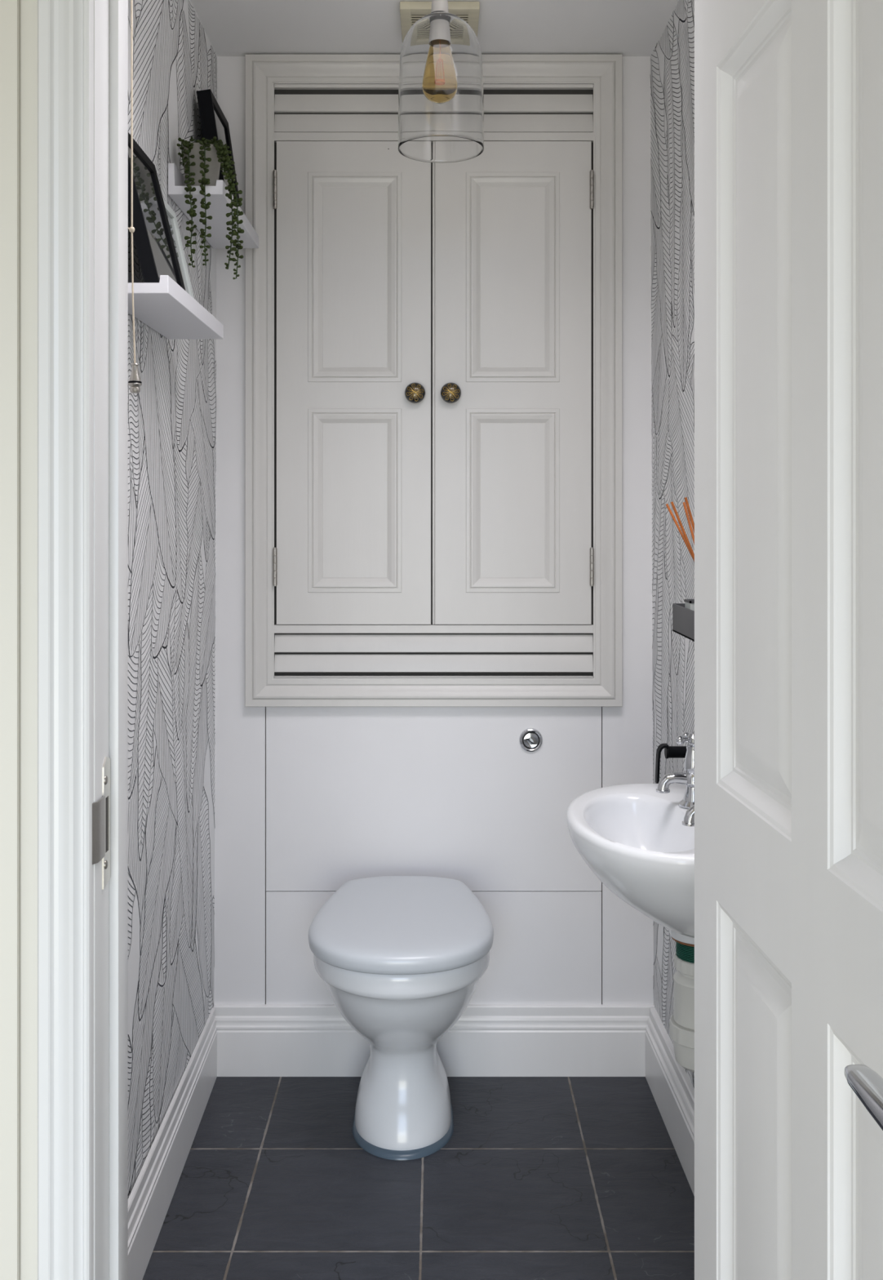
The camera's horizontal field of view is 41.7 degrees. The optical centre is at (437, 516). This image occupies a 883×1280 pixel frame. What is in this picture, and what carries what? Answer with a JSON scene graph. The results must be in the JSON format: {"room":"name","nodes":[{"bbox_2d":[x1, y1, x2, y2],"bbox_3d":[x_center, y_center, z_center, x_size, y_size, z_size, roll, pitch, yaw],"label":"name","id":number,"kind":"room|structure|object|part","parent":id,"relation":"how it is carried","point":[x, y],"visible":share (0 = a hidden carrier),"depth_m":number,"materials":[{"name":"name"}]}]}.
{"room":"hallway","nodes":[
{"label":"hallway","id":0,"kind":"room"},
{"bbox_2d":[0,0,37,1279],"bbox_3d":[0.000,0.050,1.137,2.300,2.500,0.089,0,0,0],"label":"wall","id":1,"kind":"structure","parent":0,"point":[9,9],"depth_m":1.10,"materials":[{"name":"grey paint"}]},
{"bbox_2d":[37,0,93,1279],"bbox_3d":[-0.350,0.220,1.091,0.049,2.160,0.018,0,0,0],"label":"trim","id":2,"kind":"structure","parent":1,"relation":"attached to","point":[65,28],"depth_m":1.09,"materials":[{"name":"paint"}]},
{"bbox_2d":[93,0,128,1279],"bbox_3d":[-0.336,0.255,1.136,0.043,2.090,0.092,0,0,0],"label":"door frame","id":3,"kind":"structure","parent":1,"relation":"attached to","point":[110,16],"depth_m":1.15,"materials":[{"name":"paint"}]},
{"bbox_2d":[92,756,110,889],"bbox_3d":[-0.324,0.297,1.117,0.007,0.126,0.054,0,0,0],"label":"strike plate","id":4,"kind":"object","parent":3,"relation":"attached to","point":[100,808],"visible":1,"depth_m":1.12,"materials":[{"name":"silver metal"}]},
{"bbox_3d":[-0.324,0.297,1.132,0.003,0.126,0.022,0,0,0],"label":"plate","id":5,"kind":"part","parent":4,"relation":"part of","materials":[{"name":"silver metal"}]},
{"bbox_2d":[694,0,882,1279],"bbox_3d":[0.255,0.271,0.804,0.108,2.042,0.609,0,0,-3],"label":"door","id":6,"kind":"structure","parent":1,"relation":"in","point":[788,94],"depth_m":0.85,"materials":[{"name":"paint"}]},
{"bbox_3d":[0.244,0.292,0.566,0.060,0.052,0.096,0,0,-3],"label":"handle","id":7,"kind":"part","parent":6,"relation":"part of","materials":[{"name":"silver metal"}]},
{"bbox_2d":[128,0,217,1198],"bbox_3d":[-0.543,0.107,1.942,0.058,2.388,1.582,0,0,0],"label":"wall","id":8,"kind":"structure","parent":0,"point":[172,418],"depth_m":2.23,"materials":[{"name":"white paper"}]},
{"bbox_2d":[128,1007,217,1279],"bbox_3d":[-0.507,1.220,1.938,0.020,0.160,1.513,0,0,0],"label":"baseboard","id":9,"kind":"structure","parent":8,"relation":"attached to","point":[150,1197],"depth_m":2.20,"materials":[{"name":"white paint"}]},
{"bbox_2d":[128,271,223,338],"bbox_3d":[-0.462,-0.370,1.992,0.106,0.060,0.455,0,0,0],"label":"ledge","id":10,"kind":"object","parent":8,"relation":"attached to","point":[164,306],"visible":0.78,"depth_m":1.94,"materials":[{"name":"white wood"}]},
{"bbox_2d":[128,132,186,291],"bbox_3d":[-0.473,-0.485,1.913,0.083,0.258,0.226,0,0,0],"label":"photo frame","id":11,"kind":"object","parent":10,"relation":"on","point":[156,251],"visible":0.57,"depth_m":1.89,"materials":[{"name":"black"}]},
{"bbox_2d":[163,199,194,297],"bbox_3d":[-0.468,-0.460,2.090,0.057,0.208,0.120,0,0,0],"label":"photo frame","id":12,"kind":"object","parent":10,"relation":"on","point":[171,215],"visible":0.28,"depth_m":2.13,"materials":[{"name":"white"}]},
{"bbox_2d":[168,163,258,248],"bbox_3d":[-0.462,-0.646,2.439,0.106,0.060,0.446,0,0,0],"label":"ledge","id":13,"kind":"object","parent":8,"relation":"attached to","point":[218,210],"visible":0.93,"depth_m":2.34,"materials":[{"name":"white wood"}]},
{"bbox_2d":[177,136,244,279],"bbox_3d":[-0.445,-0.597,2.240,0.101,0.298,0.174,0,0,-28],"label":"potted plant","id":14,"kind":"object","parent":13,"relation":"on","point":[202,159],"visible":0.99,"depth_m":2.21,"materials":[{"name":"green plant"}]},
{"bbox_3d":[-0.464,-0.678,2.285,0.078,0.093,0.078,0,0,0],"label":"pot","id":15,"kind":"part","parent":14,"relation":"part of","materials":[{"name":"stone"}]},
{"bbox_2d":[196,88,240,207],"bbox_3d":[-0.472,-0.765,2.540,0.068,0.266,0.210,0,0,0],"label":"photo frame","id":16,"kind":"object","parent":13,"relation":"on","point":[214,122],"visible":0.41,"depth_m":2.44,"materials":[{"name":"black"}]},
{"bbox_2d":[142,1076,694,1279],"bbox_3d":[0.000,1.315,1.942,1.200,0.030,1.643,0,0,0],"label":"floor","id":17,"kind":"structure","parent":0,"point":[535,1178],"depth_m":2.24,"materials":[{"name":"tile"}]},
{"bbox_2d":[308,875,493,1160],"bbox_3d":[-0.073,1.054,2.419,0.380,0.492,0.487,0,0,0],"label":"toilet","id":18,"kind":"object","parent":17,"relation":"on","point":[401,959],"visible":1,"depth_m":2.33,"materials":[{"name":"white ceramic"}]},
{"bbox_3d":[-0.072,0.835,2.409,0.374,0.054,0.462,0,0,0],"label":"lid","id":19,"kind":"part","parent":18,"relation":"part of","materials":[{"name":"white plastic"}]},
{"bbox_2d":[213,56,653,1004],"bbox_3d":[0.000,0.112,2.738,1.120,2.377,0.050,0,0,0],"label":"wall","id":20,"kind":"structure","parent":0,"point":[240,731],"depth_m":2.71,"materials":[{"name":"paint"}]},
{"bbox_2d":[244,53,622,706],"bbox_3d":[-0.008,-0.316,2.687,0.875,1.513,0.052,0,0,0],"label":"upper cabinet","id":21,"kind":"object","parent":20,"relation":"attached to","point":[433,351],"visible":0.99,"depth_m":2.69,"materials":[{"name":"paint"}]},
{"bbox_3d":[-0.194,-0.311,2.700,0.359,1.123,0.019,0,0,0],"label":"door","id":22,"kind":"part","parent":21,"relation":"part of","materials":[{"name":"paint"}]},
{"bbox_3d":[-0.051,-0.286,2.680,0.048,0.048,0.034,0,0,0],"label":"knob","id":23,"kind":"part","parent":21,"relation":"part of","materials":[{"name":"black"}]},
{"bbox_3d":[0.032,-0.286,2.680,0.048,0.048,0.034,0,0,0],"label":"knob","id":24,"kind":"part","parent":21,"relation":"part of","materials":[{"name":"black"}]},
{"bbox_3d":[0.177,-0.311,2.700,0.364,1.123,0.019,0,0,0],"label":"door","id":25,"kind":"part","parent":21,"relation":"part of","materials":[{"name":"paint"}]},
{"bbox_2d":[266,706,601,891],"bbox_3d":[-0.008,0.588,2.715,0.785,0.575,0.019,0,0,0],"label":"access panel","id":26,"kind":"object","parent":20,"relation":"attached to","point":[353,793],"depth_m":2.71,"materials":[{"name":"paint"}]},
{"bbox_3d":[0.219,0.522,2.709,0.055,0.055,0.007,0,0,0],"label":"flush button","id":27,"kind":"part","parent":26,"relation":"part of","materials":[{"name":"silver metal"}]},
{"bbox_2d":[213,1004,654,1076],"bbox_3d":[0.000,1.220,2.703,1.120,0.160,0.020,0,0,0],"label":"baseboard","id":28,"kind":"structure","parent":20,"relation":"attached to","point":[254,1040],"depth_m":2.69,"materials":[{"name":"white paint"}]},
{"bbox_2d":[266,891,601,1004],"bbox_3d":[-0.008,1.079,2.719,0.785,0.403,0.012,0,0,0],"label":"access panel","id":29,"kind":"object","parent":20,"relation":"attached to","point":[546,948],"visible":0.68,"depth_m":2.71,"materials":[{"name":"paint"}]},
{"bbox_2d":[190,0,679,56],"bbox_3d":[0.000,-1.092,1.947,1.200,0.030,1.632,0,0,0],"label":"ceiling","id":30,"kind":"structure","parent":0,"point":[233,28],"depth_m":2.54,"materials":[{"name":"white paint"}]},
{"bbox_2d":[128,0,142,393],"bbox_3d":[-0.368,-0.613,1.400,0.056,0.927,0.056,0,0,0],"label":"pull cord","id":31,"kind":"object","parent":30,"relation":"hanging from","point":[135,382],"visible":0.98,"depth_m":1.40,"materials":[{"name":"white fabric"}]},
{"bbox_3d":[-0.367,-0.629,1.400,0.007,0.893,0.002,0,0,0],"label":"cord","id":32,"kind":"part","parent":31,"relation":"part of","materials":[{"name":"white fabric"}]},
{"bbox_3d":[-0.365,-0.156,1.400,0.016,0.012,0.016,0,0,0],"label":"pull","id":33,"kind":"part","parent":31,"relation":"part of","materials":[{"name":"silver metal"}]},
{"bbox_2d":[400,1,479,42],"bbox_3d":[0.006,-1.068,2.509,0.167,0.018,0.178,0,0,0],"label":"ceiling vent","id":34,"kind":"object","parent":30,"relation":"in","point":[411,12],"visible":0.47,"depth_m":2.43,"materials":[{"name":"beige plastic"}]},
{"bbox_2d":[410,15,469,26],"bbox_3d":[0.006,-1.060,2.508,0.123,0.001,0.112,0,0,0],"label":"grille","id":35,"kind":"object","parent":34,"relation":"attached to","point":[414,19],"depth_m":2.47,"materials":[{"name":"beige plastic"}]},
{"bbox_2d":[398,0,484,162],"bbox_3d":[0.007,-0.870,2.100,0.155,0.412,0.155,0,0,-43],"label":"pendant lamp","id":36,"kind":"object","parent":30,"relation":"hanging from","point":[441,97],"visible":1,"depth_m":2.04,"materials":[{"name":"clear glass"}]},
{"bbox_2d":[650,0,694,1088],"bbox_3d":[0.541,0.107,1.942,0.058,2.388,1.583,0,0,-1],"label":"wall","id":37,"kind":"structure","parent":0,"point":[673,57],"depth_m":2.50,"materials":[{"name":"white paper"}]},
{"bbox_2d":[566,783,694,944],"bbox_3d":[0.368,0.602,1.950,0.297,0.202,0.483,0,0,0],"label":"basin","id":38,"kind":"object","parent":37,"relation":"attached to","point":[633,837],"visible":0.67,"depth_m":1.86,"materials":[{"name":"white ceramic"}]},
{"bbox_2d":[656,731,694,808],"bbox_3d":[0.430,0.438,2.020,0.092,0.128,0.059,0,0,19],"label":"tap","id":39,"kind":"object","parent":38,"relation":"on","point":[687,778],"visible":0.59,"depth_m":2.01,"materials":[{"name":"silver metal"}]},
{"bbox_3d":[0.410,0.461,2.015,0.059,0.034,0.024,0,0,0],"label":"spout","id":40,"kind":"part","parent":39,"relation":"part of","materials":[{"name":"silver metal"}]},
{"bbox_3d":[0.446,0.386,2.015,0.053,0.024,0.053,0,0,28],"label":"cross handle","id":41,"kind":"part","parent":39,"relation":"part of","materials":[{"name":"silver metal"}]},
{"bbox_2d":[669,937,694,1071],"bbox_3d":[0.455,0.813,1.950,0.126,0.220,0.094,0,0,0],"label":"trap","id":42,"kind":"object","parent":38,"relation":"attached to","point":[682,1023],"visible":0.36,"depth_m":1.92,"materials":[{"name":"white plastic"}]},
{"bbox_2d":[671,937,694,946],"bbox_3d":[0.439,0.706,1.950,0.089,0.005,0.089,0,0,0],"label":"basket lid","id":43,"kind":"object","parent":42,"relation":"in","point":[678,944],"depth_m":1.93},
{"bbox_2d":[673,1040,694,1071],"bbox_3d":[0.439,0.898,1.950,0.083,0.049,0.083,0,0,0],"label":"toilet paper roll","id":44,"kind":"object","parent":42,"relation":"on","point":[684,1051],"depth_m":1.92,"materials":[{"name":"white plastic"}]},
{"bbox_2d":[682,804,694,826],"bbox_3d":[0.430,0.438,1.805,0.092,0.128,0.059,0,0,19],"label":"tap","id":45,"kind":"object","parent":38,"relation":"on","point":[689,818],"visible":0.08,"depth_m":1.79,"materials":[{"name":"silver metal"}]},
{"bbox_2d":[645,1007,694,1195],"bbox_3d":[0.509,1.220,1.938,0.024,0.160,1.514,0,0,-1],"label":"baseboard","id":46,"kind":"structure","parent":37,"relation":"attached to","point":[671,1086],"depth_m":2.43,"materials":[{"name":"white paint"}]},
{"bbox_2d":[655,743,687,783],"bbox_3d":[0.472,0.490,2.300,0.076,0.077,0.026,0,0,0],"label":"holder","id":47,"kind":"object","parent":37,"relation":"attached to","point":[670,752],"visible":0.87,"depth_m":2.29,"materials":[{"name":"black metal"}]},
{"bbox_2d":[672,603,694,641],"bbox_3d":[0.467,0.181,1.865,0.093,0.053,0.410,0,0,0],"label":"shelf","id":48,"kind":"object","parent":37,"relation":"attached to","point":[683,618],"visible":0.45,"depth_m":1.98,"materials":[{"name":"grey metal"}]},
{"bbox_2d":[666,497,694,561],"bbox_3d":[0.437,0.084,1.958,0.108,0.234,0.074,0,0,22],"label":"reed diffuser","id":49,"kind":"object","parent":48,"relation":"on","point":[683,535],"visible":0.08,"depth_m":1.94,"materials":[{"name":"orange wood"}]},
{"bbox_2d":[684,599,694,610],"bbox_3d":[0.452,0.172,2.009,0.038,0.057,0.044,0,0,0],"label":"tin box","id":50,"kind":"object","parent":48,"relation":"in","point":[689,603],"visible":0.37,"depth_m":2.00,"materials":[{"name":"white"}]}
]}

